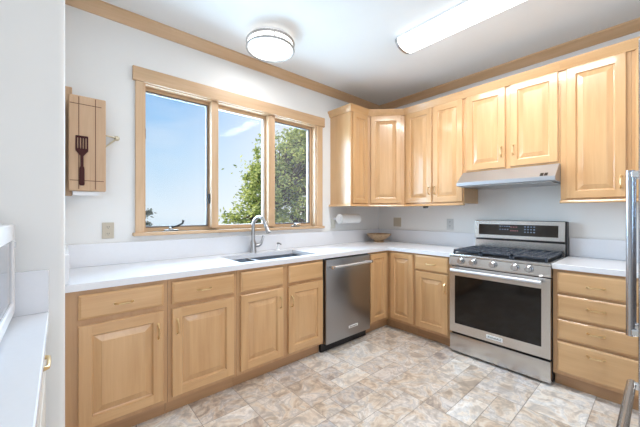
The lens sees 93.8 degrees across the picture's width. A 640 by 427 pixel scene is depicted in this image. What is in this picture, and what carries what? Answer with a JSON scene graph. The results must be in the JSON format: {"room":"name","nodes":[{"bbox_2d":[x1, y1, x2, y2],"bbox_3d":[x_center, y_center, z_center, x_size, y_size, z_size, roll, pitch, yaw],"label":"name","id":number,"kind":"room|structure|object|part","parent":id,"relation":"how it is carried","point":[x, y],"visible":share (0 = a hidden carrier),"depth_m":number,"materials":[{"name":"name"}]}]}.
{"room":"kitchen","nodes":[
{"label":"kitchen","id":0,"kind":"room"},
{"bbox_2d":[0,0,64,426],"bbox_3d":[-1.626,-0.102,1.372,0.687,2.775,1.110,0,0,-41],"label":"wall","id":1,"kind":"structure","parent":0,"point":[32,32],"depth_m":1.13,"materials":[{"name":"paint"}]},
{"bbox_2d":[13,269,48,316],"bbox_3d":[-1.274,0.292,0.930,0.639,0.159,0.018,0,0,-41],"label":"backsplash","id":2,"kind":"structure","parent":1,"relation":"attached to","point":[31,287],"depth_m":1.10,"materials":[{"name":"white stone"}]},
{"bbox_2d":[65,245,68,284],"bbox_3d":[-1.520,0.292,1.791,0.020,0.159,0.614,0,0,-41],"label":"backsplash","id":3,"kind":"structure","parent":1,"relation":"attached to","point":[66,247],"depth_m":1.56,"materials":[{"name":"white stone"}]},
{"bbox_2d":[65,4,378,244],"bbox_3d":[-0.763,-0.102,2.960,4.270,2.775,0.160,0,0,-41],"label":"wall","id":4,"kind":"structure","parent":0,"point":[101,53],"depth_m":2.26,"materials":[{"name":"paint"}]},
{"bbox_2d":[65,86,119,195],"bbox_3d":[-1.567,-0.487,2.075,0.314,0.737,0.125,0,0,-41],"label":"board","id":5,"kind":"object","parent":4,"relation":"attached to","point":[84,116],"visible":0.92,"depth_m":2.01,"materials":[{"name":"brown wood"}]},
{"bbox_3d":[-1.703,-0.487,2.024,0.041,0.737,0.024,0,0,-41],"label":"plate","id":6,"kind":"part","parent":5,"relation":"part of","materials":[{"name":"brown wood"}]},
{"bbox_2d":[75,135,87,186],"bbox_3d":[-1.574,-0.344,1.979,0.066,0.339,0.009,0,0,-41],"label":"spatula","id":7,"kind":"object","parent":5,"relation":"hanging from","point":[80,151],"visible":1,"depth_m":1.98,"materials":[{"name":"brown"}]},
{"bbox_3d":[-1.575,-0.448,1.980,0.066,0.132,0.005,0,0,-41],"label":"blade","id":8,"kind":"part","parent":7,"relation":"part of","materials":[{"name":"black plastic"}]},
{"bbox_3d":[-1.574,-0.285,1.979,0.028,0.198,0.008,0,0,-41],"label":"handle","id":9,"kind":"part","parent":7,"relation":"part of","materials":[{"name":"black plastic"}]},
{"bbox_2d":[72,191,98,195],"bbox_3d":[-1.607,-0.134,2.050,0.136,0.024,0.110,0,0,-41],"label":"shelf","id":10,"kind":"object","parent":5,"relation":"attached to","point":[75,193],"depth_m":2.02,"materials":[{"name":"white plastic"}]},
{"bbox_3d":[-1.566,-0.465,2.017,0.198,0.630,0.036,0,0,-41],"label":"board panel","id":11,"kind":"part","parent":5,"relation":"part of","materials":[{"name":"brown wood"}]},
{"bbox_3d":[-1.521,-0.500,2.142,0.031,0.122,0.138,0,0,13],"label":"stay arm","id":12,"kind":"part","parent":5,"relation":"part of","materials":[{"name":"gold metal"}]},
{"bbox_2d":[102,222,113,238],"bbox_3d":[-1.540,0.124,2.175,0.072,0.116,0.008,0,0,-41],"label":"outlet","id":13,"kind":"object","parent":4,"relation":"attached to","point":[107,228],"visible":1,"depth_m":2.17,"materials":[{"name":"beige plastic"}]},
{"bbox_2d":[65,0,378,108],"bbox_3d":[-0.427,-1.452,3.096,3.383,0.073,0.075,0,0,-41],"label":"trim","id":14,"kind":"structure","parent":4,"relation":"attached to","point":[97,7],"depth_m":2.58,"materials":[{"name":"brown wood"}]},
{"bbox_2d":[67,229,378,268],"bbox_3d":[-0.436,0.292,3.123,3.360,0.159,0.020,0,0,-41],"label":"backsplash","id":15,"kind":"structure","parent":4,"relation":"attached to","point":[97,254],"depth_m":2.54,"materials":[{"name":"white stone"}]},
{"bbox_2d":[132,65,324,235],"bbox_3d":[-0.732,-0.475,2.958,1.945,1.294,0.205,0,0,-41],"label":"window","id":16,"kind":"structure","parent":4,"relation":"in","point":[147,81],"depth_m":2.73,"materials":[{"name":"brown wood"}]},
{"bbox_3d":[-1.387,-0.434,2.300,0.057,1.162,0.020,0,0,-41],"label":"casing","id":17,"kind":"part","parent":16,"relation":"part of","materials":[{"name":"brown wood"}]},
{"bbox_3d":[-1.220,-0.435,2.568,0.513,1.096,0.030,0,0,-41],"label":"screen frame","id":18,"kind":"part","parent":16,"relation":"part of","materials":[{"name":"grey"}]},
{"bbox_3d":[-1.225,-0.439,2.578,0.523,1.140,0.043,0,0,-41],"label":"sash","id":19,"kind":"part","parent":16,"relation":"part of","materials":[{"name":"brown wood"}]},
{"bbox_3d":[-0.705,0.159,2.915,1.930,0.026,0.105,0,0,-41],"label":"sill","id":20,"kind":"part","parent":16,"relation":"part of","materials":[{"name":"brown wood"}]},
{"bbox_3d":[-0.685,-1.069,2.904,1.945,0.106,0.028,0,0,-41],"label":"head casing","id":21,"kind":"part","parent":16,"relation":"part of","materials":[{"name":"brown wood"}]},
{"bbox_3d":[-0.779,-0.435,2.957,0.510,1.088,0.020,0,0,-41],"label":"screen frame","id":22,"kind":"part","parent":16,"relation":"part of","materials":[{"name":"white"}]},
{"bbox_3d":[-0.780,-0.439,2.963,0.524,1.140,0.043,0,0,-41],"label":"sash","id":23,"kind":"part","parent":16,"relation":"part of","materials":[{"name":"brown wood"}]},
{"bbox_3d":[-0.322,-0.435,3.346,0.507,1.096,0.030,0,0,-41],"label":"screen frame","id":24,"kind":"part","parent":16,"relation":"part of","materials":[{"name":"grey"}]},
{"bbox_3d":[-0.320,-0.439,3.362,0.535,1.140,0.043,0,0,-41],"label":"sash","id":25,"kind":"part","parent":16,"relation":"part of","materials":[{"name":"brown wood"}]},
{"bbox_3d":[-0.007,-0.434,3.496,0.085,1.162,0.020,0,0,-41],"label":"casing","id":26,"kind":"part","parent":16,"relation":"part of","materials":[{"name":"brown wood"}]},
{"bbox_2d":[331,219,334,227],"bbox_3d":[0.163,0.121,3.647,0.072,0.116,0.014,0,0,-41],"label":"light switch","id":27,"kind":"object","parent":4,"relation":"attached to","point":[332,220],"visible":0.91,"depth_m":3.64,"materials":[{"name":"beige plastic"}]},
{"bbox_2d":[333,214,360,223],"bbox_3d":[0.343,0.064,3.707,0.352,0.116,0.158,0,0,-41],"label":"paper towel holder","id":28,"kind":"object","parent":4,"relation":"attached to","point":[340,218],"visible":1,"depth_m":3.62,"materials":[{"name":"white paper"}]},
{"bbox_2d":[328,103,368,206],"bbox_3d":[0.344,-0.652,3.561,0.339,1.140,0.378,0,0,-41],"label":"upper cabinet","id":29,"kind":"object","parent":4,"relation":"attached to","point":[349,122],"visible":1,"depth_m":3.46,"materials":[{"name":"brown wood"}]},
{"bbox_3d":[0.344,-0.094,3.571,0.325,0.024,0.364,0,0,-41],"label":"light rail","id":30,"kind":"part","parent":29,"relation":"part of","materials":[{"name":"brown wood"}]},
{"bbox_3d":[0.342,-1.187,3.560,0.334,0.070,0.378,0,0,-41],"label":"cornice","id":31,"kind":"part","parent":29,"relation":"part of","materials":[{"name":"brown wood"}]},
{"bbox_3d":[0.465,-0.635,3.461,0.252,1.032,0.020,0,0,-41],"label":"door","id":32,"kind":"part","parent":29,"relation":"part of","materials":[{"name":"brown wood"}]},
{"bbox_2d":[367,109,403,206],"bbox_3d":[0.794,-0.652,3.767,0.657,1.140,0.657,0,0,-41],"label":"upper cabinet","id":33,"kind":"object","parent":4,"relation":"attached to","point":[385,126],"visible":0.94,"depth_m":3.53,"materials":[{"name":"brown wood"}]},
{"bbox_3d":[0.777,-0.094,3.535,0.441,0.024,0.042,0,0,4],"label":"light rail","id":34,"kind":"part","parent":33,"relation":"part of","materials":[{"name":"brown wood"}]},
{"bbox_3d":[0.776,-1.187,3.522,0.431,0.070,0.044,0,0,4],"label":"cornice","id":35,"kind":"part","parent":33,"relation":"part of","materials":[{"name":"brown wood"}]},
{"bbox_2d":[101,0,639,104],"bbox_3d":[1.234,-1.549,0.654,4.270,0.120,6.260,0,0,-41],"label":"ceiling","id":36,"kind":"structure","parent":0,"point":[350,47],"depth_m":2.44,"materials":[{"name":"paint"}]},
{"bbox_2d":[246,26,294,62],"bbox_3d":[-0.420,-1.432,2.540,0.409,0.112,0.409,0,0,-41],"label":"ceiling light","id":37,"kind":"object","parent":36,"relation":"attached to","point":[272,44],"visible":1,"depth_m":2.46,"materials":[{"name":"white plastic"}]},
{"bbox_2d":[395,0,525,53],"bbox_3d":[1.131,-1.443,2.133,0.247,0.091,1.240,0,0,-41],"label":"ceiling light","id":38,"kind":"object","parent":36,"relation":"attached to","point":[467,13],"visible":1,"depth_m":2.23,"materials":[{"name":"white plastic"}]},
{"bbox_3d":[1.131,-1.478,2.133,0.236,0.021,1.232,0,0,-41],"label":"plate","id":39,"kind":"part","parent":38,"relation":"part of","materials":[{"name":"white plastic"}]},
{"bbox_2d":[132,325,638,426],"bbox_3d":[1.234,1.336,0.654,4.270,0.100,6.260,0,0,-41],"label":"floor","id":40,"kind":"structure","parent":0,"point":[387,376],"depth_m":2.10,"materials":[{"name":"beige tile"}]},
{"bbox_2d":[37,351,50,426],"bbox_3d":[-0.654,0.849,0.223,0.650,0.874,1.899,0,0,-41],"label":"base cabinet","id":41,"kind":"object","parent":40,"relation":"on","point":[42,408],"visible":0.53,"depth_m":0.96,"materials":[{"name":"beige paint"}]},
{"bbox_2d":[0,269,48,426],"bbox_3d":[-0.658,0.311,0.219,0.639,0.197,1.899,0,0,-41],"label":"countertop","id":42,"kind":"structure","parent":41,"relation":"on","point":[23,343],"depth_m":0.81,"materials":[{"name":"white stone"}]},
{"bbox_2d":[0,224,15,341],"bbox_3d":[-1.072,0.204,0.748,0.404,0.336,0.500,0,0,-41],"label":"microwave","id":43,"kind":"object","parent":42,"relation":"on","point":[7,231],"visible":1,"depth_m":0.95,"materials":[{"name":"white plastic"}]},
{"bbox_3d":[-0.842,0.495,0.894,0.018,0.142,0.580,0,0,-41],"label":"drawer","id":44,"kind":"part","parent":41,"relation":"part of","materials":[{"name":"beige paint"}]},
{"bbox_3d":[-0.842,0.871,0.894,0.018,0.570,0.580,0,0,-41],"label":"door","id":45,"kind":"part","parent":41,"relation":"part of","materials":[{"name":"beige paint"}]},
{"bbox_3d":[-0.891,0.486,0.977,0.022,0.016,0.115,0,0,-41],"label":"handle","id":46,"kind":"part","parent":41,"relation":"part of","materials":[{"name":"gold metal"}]},
{"bbox_2d":[65,280,166,426],"bbox_3d":[-1.325,0.849,1.928,0.490,0.874,0.660,0,0,-41],"label":"base cabinet","id":47,"kind":"object","parent":40,"relation":"on","point":[116,337],"visible":0.98,"depth_m":1.69,"materials":[{"name":"brown wood"}]},
{"bbox_3d":[-1.125,0.502,1.720,0.413,0.135,0.020,0,0,-41],"label":"drawer","id":48,"kind":"part","parent":47,"relation":"part of","materials":[{"name":"brown wood"}]},
{"bbox_3d":[-1.125,0.879,1.720,0.413,0.557,0.020,0,0,-41],"label":"door","id":49,"kind":"part","parent":47,"relation":"part of","materials":[{"name":"brown wood"}]},
{"bbox_3d":[-1.111,0.508,1.700,0.103,0.016,0.034,0,0,-41],"label":"handle","id":50,"kind":"part","parent":47,"relation":"part of","materials":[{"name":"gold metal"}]},
{"bbox_2d":[165,271,235,412],"bbox_3d":[-0.965,0.849,2.240,0.460,0.874,0.660,0,0,-41],"label":"base cabinet","id":51,"kind":"object","parent":40,"relation":"on","point":[201,309],"visible":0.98,"depth_m":2.00,"materials":[{"name":"brown wood"}]},
{"bbox_3d":[-0.894,0.716,1.888,0.015,0.104,0.034,0,0,-41],"label":"handle","id":52,"kind":"part","parent":51,"relation":"part of","materials":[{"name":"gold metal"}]},
{"bbox_3d":[-0.777,0.504,2.022,0.413,0.139,0.020,0,0,-41],"label":"drawer","id":53,"kind":"part","parent":51,"relation":"part of","materials":[{"name":"brown wood"}]},
{"bbox_3d":[-0.777,0.879,2.022,0.413,0.557,0.020,0,0,-41],"label":"door","id":54,"kind":"part","parent":51,"relation":"part of","materials":[{"name":"brown wood"}]},
{"bbox_2d":[233,254,322,385],"bbox_3d":[-0.473,0.849,2.667,0.838,0.874,0.660,0,0,-41],"label":"base cabinet","id":55,"kind":"object","parent":40,"relation":"on","point":[279,308],"visible":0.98,"depth_m":2.39,"materials":[{"name":"brown wood"}]},
{"bbox_3d":[-0.442,0.880,2.312,0.372,0.556,0.020,0,0,-41],"label":"door","id":56,"kind":"part","parent":55,"relation":"part of","materials":[{"name":"brown wood"}]},
{"bbox_3d":[-0.119,0.880,2.591,0.376,0.556,0.020,0,0,-41],"label":"door","id":57,"kind":"part","parent":55,"relation":"part of","materials":[{"name":"brown wood"}]},
{"bbox_2d":[319,253,372,352],"bbox_3d":[0.108,0.852,3.128,0.630,0.868,0.686,0,0,-41],"label":"dishwasher","id":58,"kind":"object","parent":40,"relation":"on","point":[346,279],"visible":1,"depth_m":2.88,"materials":[{"name":"silver metal"}]},
{"bbox_3d":[0.311,0.490,2.894,0.560,0.032,0.066,0,0,-41],"label":"handle","id":59,"kind":"part","parent":58,"relation":"part of","materials":[{"name":"silver metal"}]},
{"bbox_2d":[366,250,417,334],"bbox_3d":[0.779,0.849,3.564,0.943,0.874,0.943,0,0,-41],"label":"base cabinet","id":60,"kind":"object","parent":40,"relation":"on","point":[392,273],"visible":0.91,"depth_m":3.23,"materials":[{"name":"brown wood"}]},
{"bbox_2d":[65,229,475,292],"bbox_3d":[-0.015,0.311,2.620,3.381,0.197,1.332,0,0,-41],"label":"countertop","id":61,"kind":"structure","parent":60,"relation":"on","point":[97,265],"depth_m":2.50,"materials":[{"name":"white stone"}]},
{"bbox_2d":[250,215,269,252],"bbox_3d":[-0.562,0.195,2.788,0.151,0.354,0.248,0,0,-24],"label":"faucet","id":62,"kind":"object","parent":61,"relation":"on","point":[253,244],"visible":1,"depth_m":2.83,"materials":[{"name":"silver metal"}]},
{"bbox_3d":[-0.570,0.127,2.798,0.203,0.219,0.033,0,0,39],"label":"spout","id":63,"kind":"part","parent":62,"relation":"part of","materials":[{"name":"silver metal"}]},
{"bbox_3d":[-0.581,0.269,2.892,0.100,0.112,0.040,0,0,-34],"label":"lever","id":64,"kind":"part","parent":62,"relation":"part of","materials":[{"name":"silver metal"}]},
{"bbox_2d":[234,254,300,261],"bbox_3d":[-0.444,0.517,2.671,0.751,0.213,0.391,0,0,-41],"label":"sink","id":65,"kind":"object","parent":61,"relation":"in","point":[284,255],"visible":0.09,"depth_m":2.87,"materials":[{"name":"silver metal"}]},
{"bbox_3d":[-0.633,0.502,2.507,0.249,0.183,0.391,0,0,-41],"label":"bowl","id":66,"kind":"part","parent":65,"relation":"part of","materials":[{"name":"silver metal"}]},
{"bbox_3d":[-0.339,0.517,2.762,0.474,0.213,0.391,0,0,-41],"label":"bowl","id":67,"kind":"part","parent":65,"relation":"part of","materials":[{"name":"silver metal"}]},
{"bbox_2d":[367,233,390,242],"bbox_3d":[0.768,0.318,3.900,0.312,0.108,0.312,0,0,-41],"label":"bowl","id":68,"kind":"object","parent":61,"relation":"on","point":[377,237],"visible":1,"depth_m":3.82,"materials":[{"name":"brown wood"}]},
{"bbox_3d":[0.633,0.793,3.243,0.275,0.722,0.020,0,0,-41],"label":"door","id":69,"kind":"part","parent":60,"relation":"part of","materials":[{"name":"brown wood"}]},
{"bbox_3d":[0.878,0.793,3.225,0.020,0.722,0.275,0,0,-41],"label":"door","id":70,"kind":"part","parent":60,"relation":"part of","materials":[{"name":"brown wood"}]},
{"bbox_2d":[415,253,450,345],"bbox_3d":[1.322,0.849,3.154,0.660,0.874,0.385,0,0,-41],"label":"base cabinet","id":71,"kind":"object","parent":40,"relation":"on","point":[432,272],"visible":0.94,"depth_m":2.95,"materials":[{"name":"brown wood"}]},
{"bbox_3d":[1.100,0.499,2.969,0.020,0.150,0.348,0,0,-41],"label":"drawer","id":72,"kind":"part","parent":71,"relation":"part of","materials":[{"name":"brown wood"}]},
{"bbox_3d":[1.103,0.874,2.966,0.020,0.565,0.340,0,0,-41],"label":"door","id":73,"kind":"part","parent":71,"relation":"part of","materials":[{"name":"brown wood"}]},
{"bbox_2d":[449,220,568,383],"bbox_3d":[1.668,0.677,2.685,0.698,1.218,0.766,0,0,-41],"label":"range","id":74,"kind":"object","parent":40,"relation":"on","point":[501,286],"visible":0.99,"depth_m":2.52,"materials":[{"name":"silver metal"}]},
{"bbox_3d":[1.259,0.428,2.693,0.036,0.056,0.056,0,0,-41],"label":"knob","id":75,"kind":"part","parent":74,"relation":"part of","materials":[{"name":"silver metal"}]},
{"bbox_3d":[1.327,0.428,2.615,0.036,0.056,0.056,0,0,-41],"label":"knob","id":76,"kind":"part","parent":74,"relation":"part of","materials":[{"name":"silver metal"}]},
{"bbox_3d":[1.433,0.428,2.492,0.036,0.056,0.056,0,0,-41],"label":"knob","id":77,"kind":"part","parent":74,"relation":"part of","materials":[{"name":"silver metal"}]},
{"bbox_3d":[1.427,0.512,2.483,0.071,0.029,0.678,0,0,-41],"label":"handle","id":78,"kind":"part","parent":74,"relation":"part of","materials":[{"name":"silver metal"}]},
{"bbox_3d":[1.478,1.185,2.521,0.044,0.158,0.760,0,0,-41],"label":"storage drawer","id":79,"kind":"part","parent":74,"relation":"part of","materials":[{"name":"silver metal"}]},
{"bbox_3d":[1.476,0.786,2.519,0.049,0.600,0.760,0,0,-41],"label":"oven door","id":80,"kind":"part","parent":74,"relation":"part of","materials":[{"name":"silver metal"}]},
{"bbox_3d":[1.474,0.437,2.517,0.056,0.082,0.766,0,0,-41],"label":"control panel","id":81,"kind":"part","parent":74,"relation":"part of","materials":[{"name":"silver metal"}]},
{"bbox_2d":[450,245,567,266],"bbox_3d":[1.694,0.364,2.708,0.625,0.064,0.766,0,0,-41],"label":"cooktop","id":82,"kind":"object","parent":74,"relation":"in","point":[522,256],"depth_m":2.58,"materials":[{"name":"metal"}]},
{"bbox_3d":[1.538,0.428,2.371,0.036,0.056,0.056,0,0,-41],"label":"knob","id":83,"kind":"part","parent":74,"relation":"part of","materials":[{"name":"silver metal"}]},
{"bbox_3d":[1.600,0.428,2.300,0.036,0.056,0.056,0,0,-41],"label":"knob","id":84,"kind":"part","parent":74,"relation":"part of","materials":[{"name":"silver metal"}]},
{"bbox_2d":[553,269,638,410],"bbox_3d":[2.111,0.849,2.244,0.660,0.874,0.474,0,0,-41],"label":"base cabinet","id":85,"kind":"object","parent":40,"relation":"on","point":[593,353],"visible":0.96,"depth_m":2.06,"materials":[{"name":"brown wood"}]},
{"bbox_2d":[552,238,638,277],"bbox_3d":[2.268,0.311,2.083,0.634,0.197,0.926,0,0,-41],"label":"countertop","id":86,"kind":"structure","parent":85,"relation":"on","point":[598,256],"depth_m":2.39,"materials":[{"name":"white stone"}]},
{"bbox_3d":[1.875,0.991,2.038,0.034,0.016,0.103,0,0,-41],"label":"handle","id":87,"kind":"part","parent":85,"relation":"part of","materials":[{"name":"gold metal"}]},
{"bbox_3d":[1.875,0.834,2.038,0.034,0.016,0.103,0,0,-41],"label":"handle","id":88,"kind":"part","parent":85,"relation":"part of","materials":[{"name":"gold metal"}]},
{"bbox_3d":[1.875,0.668,2.038,0.034,0.016,0.103,0,0,-41],"label":"handle","id":89,"kind":"part","parent":85,"relation":"part of","materials":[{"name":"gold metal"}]},
{"bbox_3d":[1.875,0.512,2.038,0.034,0.016,0.103,0,0,-41],"label":"handle","id":90,"kind":"part","parent":85,"relation":"part of","materials":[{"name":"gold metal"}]},
{"bbox_3d":[1.892,1.050,2.055,0.020,0.222,0.419,0,0,-41],"label":"drawer","id":91,"kind":"part","parent":85,"relation":"part of","materials":[{"name":"brown wood"}]},
{"bbox_3d":[1.892,0.849,2.055,0.020,0.142,0.419,0,0,-41],"label":"drawer","id":92,"kind":"part","parent":85,"relation":"part of","materials":[{"name":"brown wood"}]},
{"bbox_3d":[1.892,0.679,2.055,0.020,0.162,0.419,0,0,-41],"label":"drawer","id":93,"kind":"part","parent":85,"relation":"part of","materials":[{"name":"brown wood"}]},
{"bbox_3d":[1.892,0.504,2.055,0.020,0.148,0.419,0,0,-41],"label":"drawer","id":94,"kind":"part","parent":85,"relation":"part of","materials":[{"name":"brown wood"}]},
{"bbox_2d":[616,38,639,426],"bbox_3d":[1.433,0.404,0.845,0.910,1.764,0.824,0,0,-41],"label":"refrigerator","id":95,"kind":"object","parent":40,"relation":"on","point":[632,327],"visible":1,"depth_m":1.10,"materials":[{"name":"silver metal"}]},
{"bbox_3d":[1.142,0.738,1.096,0.600,0.030,0.064,0,0,-41],"label":"handle","id":96,"kind":"part","parent":95,"relation":"part of","materials":[{"name":"silver metal"}]},
{"bbox_3d":[1.155,0.146,1.097,0.026,0.610,0.048,0,0,-41],"label":"handle","id":97,"kind":"part","parent":95,"relation":"part of","materials":[{"name":"silver metal"}]},
{"bbox_3d":[1.223,0.146,1.155,0.026,0.610,0.048,0,0,-41],"label":"handle","id":98,"kind":"part","parent":95,"relation":"part of","materials":[{"name":"silver metal"}]},
{"bbox_3d":[1.049,0.054,0.939,0.453,1.064,0.050,0,0,-41],"label":"door","id":99,"kind":"part","parent":95,"relation":"part of","materials":[{"name":"silver metal"}]},
{"bbox_2d":[379,31,639,240],"bbox_3d":[2.862,-0.102,1.959,0.100,2.775,6.100,0,0,-41],"label":"wall","id":100,"kind":"structure","parent":0,"point":[607,220],"depth_m":2.91,"materials":[{"name":"paint"}]},
{"bbox_2d":[394,218,400,226],"bbox_3d":[1.030,0.114,3.991,0.008,0.118,0.118,0,0,-41],"label":"switch plate","id":101,"kind":"object","parent":100,"relation":"attached to","point":[397,221],"visible":1,"depth_m":3.98,"materials":[{"name":"beige plastic"}]},
{"bbox_2d":[379,229,475,246],"bbox_3d":[1.262,0.292,3.713,0.020,0.159,1.312,0,0,-41],"label":"backsplash","id":102,"kind":"structure","parent":100,"relation":"attached to","point":[458,239],"depth_m":3.59,"materials":[{"name":"white stone"}]},
{"bbox_2d":[403,91,477,206],"bbox_3d":[1.326,-0.652,3.360,0.386,1.140,0.700,0,0,-41],"label":"upper cabinet","id":103,"kind":"object","parent":100,"relation":"attached to","point":[433,129],"visible":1,"depth_m":3.21,"materials":[{"name":"brown wood"}]},
{"bbox_3d":[1.111,-0.635,3.377,0.020,1.032,0.320,0,0,-41],"label":"door","id":104,"kind":"part","parent":103,"relation":"part of","materials":[{"name":"brown wood"}]},
{"bbox_3d":[1.204,-1.187,3.252,0.044,0.070,0.695,0,0,-41],"label":"cornice","id":105,"kind":"part","parent":103,"relation":"part of","materials":[{"name":"brown wood"}]},
{"bbox_3d":[1.212,-0.094,3.262,0.042,0.024,0.700,0,0,-41],"label":"light rail","id":106,"kind":"part","parent":103,"relation":"part of","materials":[{"name":"brown wood"}]},
{"bbox_3d":[1.328,-0.635,3.126,0.020,1.032,0.316,0,0,-41],"label":"door","id":107,"kind":"part","parent":103,"relation":"part of","materials":[{"name":"brown wood"}]},
{"bbox_2d":[447,219,452,228],"bbox_3d":[1.498,0.121,3.450,0.008,0.120,0.076,0,0,-41],"label":"outlet","id":108,"kind":"object","parent":100,"relation":"attached to","point":[449,221],"visible":1,"depth_m":3.45,"materials":[{"name":"grey plastic"}]},
{"bbox_2d":[457,163,560,189],"bbox_3d":[1.760,-0.328,2.767,0.505,0.152,0.762,0,0,-41],"label":"range hood","id":109,"kind":"object","parent":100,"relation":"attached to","point":[550,174],"visible":0.94,"depth_m":2.60,"materials":[{"name":"silver metal"}]},
{"bbox_2d":[379,17,639,108],"bbox_3d":[2.763,-1.452,1.940,0.075,0.073,6.000,0,0,-41],"label":"trim","id":110,"kind":"structure","parent":100,"relation":"attached to","point":[632,26],"depth_m":2.83,"materials":[{"name":"brown wood"}]},
{"bbox_2d":[462,61,560,172],"bbox_3d":[1.805,-0.813,2.807,0.386,0.818,0.765,0,0,-41],"label":"upper cabinet","id":111,"kind":"object","parent":100,"relation":"attached to","point":[513,121],"visible":1,"depth_m":2.65,"materials":[{"name":"brown wood"}]},
{"bbox_3d":[1.570,-0.785,2.847,0.020,0.731,0.342,0,0,-41],"label":"door","id":112,"kind":"part","parent":111,"relation":"part of","materials":[{"name":"brown wood"}]},
{"bbox_3d":[1.682,-1.187,2.700,0.044,0.070,0.765,0,0,-41],"label":"cornice","id":113,"kind":"part","parent":111,"relation":"part of","materials":[{"name":"brown wood"}]},
{"bbox_3d":[1.820,-0.785,2.558,0.020,0.731,0.342,0,0,-41],"label":"door","id":114,"kind":"part","parent":111,"relation":"part of","materials":[{"name":"brown wood"}]},
{"bbox_2d":[559,39,630,202],"bbox_3d":[2.186,-0.652,2.368,0.386,1.140,0.397,0,0,-41],"label":"upper cabinet","id":115,"kind":"object","parent":100,"relation":"attached to","point":[595,84],"visible":0.95,"depth_m":2.25,"materials":[{"name":"brown wood"}]},
{"bbox_3d":[2.072,-0.094,2.269,0.042,0.024,0.397,0,0,-41],"label":"light rail","id":116,"kind":"part","parent":115,"relation":"part of","materials":[{"name":"brown wood"}]},
{"bbox_3d":[2.062,-1.187,2.261,0.044,0.070,0.397,0,0,-41],"label":"cornice","id":117,"kind":"part","parent":115,"relation":"part of","materials":[{"name":"brown wood"}]},
{"bbox_2d":[569,238,638,261],"bbox_3d":[2.500,0.292,2.284,0.020,0.159,0.926,0,0,-41],"label":"backsplash","id":118,"kind":"structure","parent":100,"relation":"attached to","point":[579,247],"depth_m":2.48,"materials":[{"name":"white stone"}]},
{"bbox_2d":[631,36,639,201],"bbox_3d":[2.464,-0.652,2.046,0.386,1.140,0.453,0,0,-41],"label":"upper cabinet","id":119,"kind":"object","parent":100,"relation":"attached to","point":[634,41],"visible":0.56,"depth_m":2.11,"materials":[{"name":"brown wood"}]},
{"bbox_3d":[2.341,-1.187,1.940,0.044,0.070,0.453,0,0,-41],"label":"cornice","id":120,"kind":"part","parent":119,"relation":"part of","materials":[{"name":"brown wood"}]},
{"bbox_3d":[2.350,-0.635,1.946,0.020,1.032,0.410,0,0,-41],"label":"door","id":121,"kind":"part","parent":119,"relation":"part of","materials":[{"name":"brown wood"}]},
{"label":"outside","id":122,"kind":"structure","parent":0,"visible":0},
{"bbox_3d":[-28.800,4.386,38.434,120.000,0.200,89.500,0,0,-41],"label":"ground","id":123,"kind":"structure","parent":122,"visible":0},
{"bbox_2d":[146,208,156,225],"bbox_3d":[-4.016,1.935,6.702,0.695,4.710,0.858,0,0,-41],"label":"tree","id":124,"kind":"object","parent":123,"relation":"on","point":[148,213],"visible":0.07,"depth_m":6.82,"materials":[{"name":"green plant"}]},
{"bbox_2d":[218,126,306,223],"bbox_3d":[-0.514,0.524,9.988,3.090,7.541,5.976,0,0,38],"label":"tree","id":125,"kind":"object","parent":123,"relation":"on","point":[291,166],"visible":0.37,"depth_m":8.99,"materials":[{"name":"green plant"}]}
]}

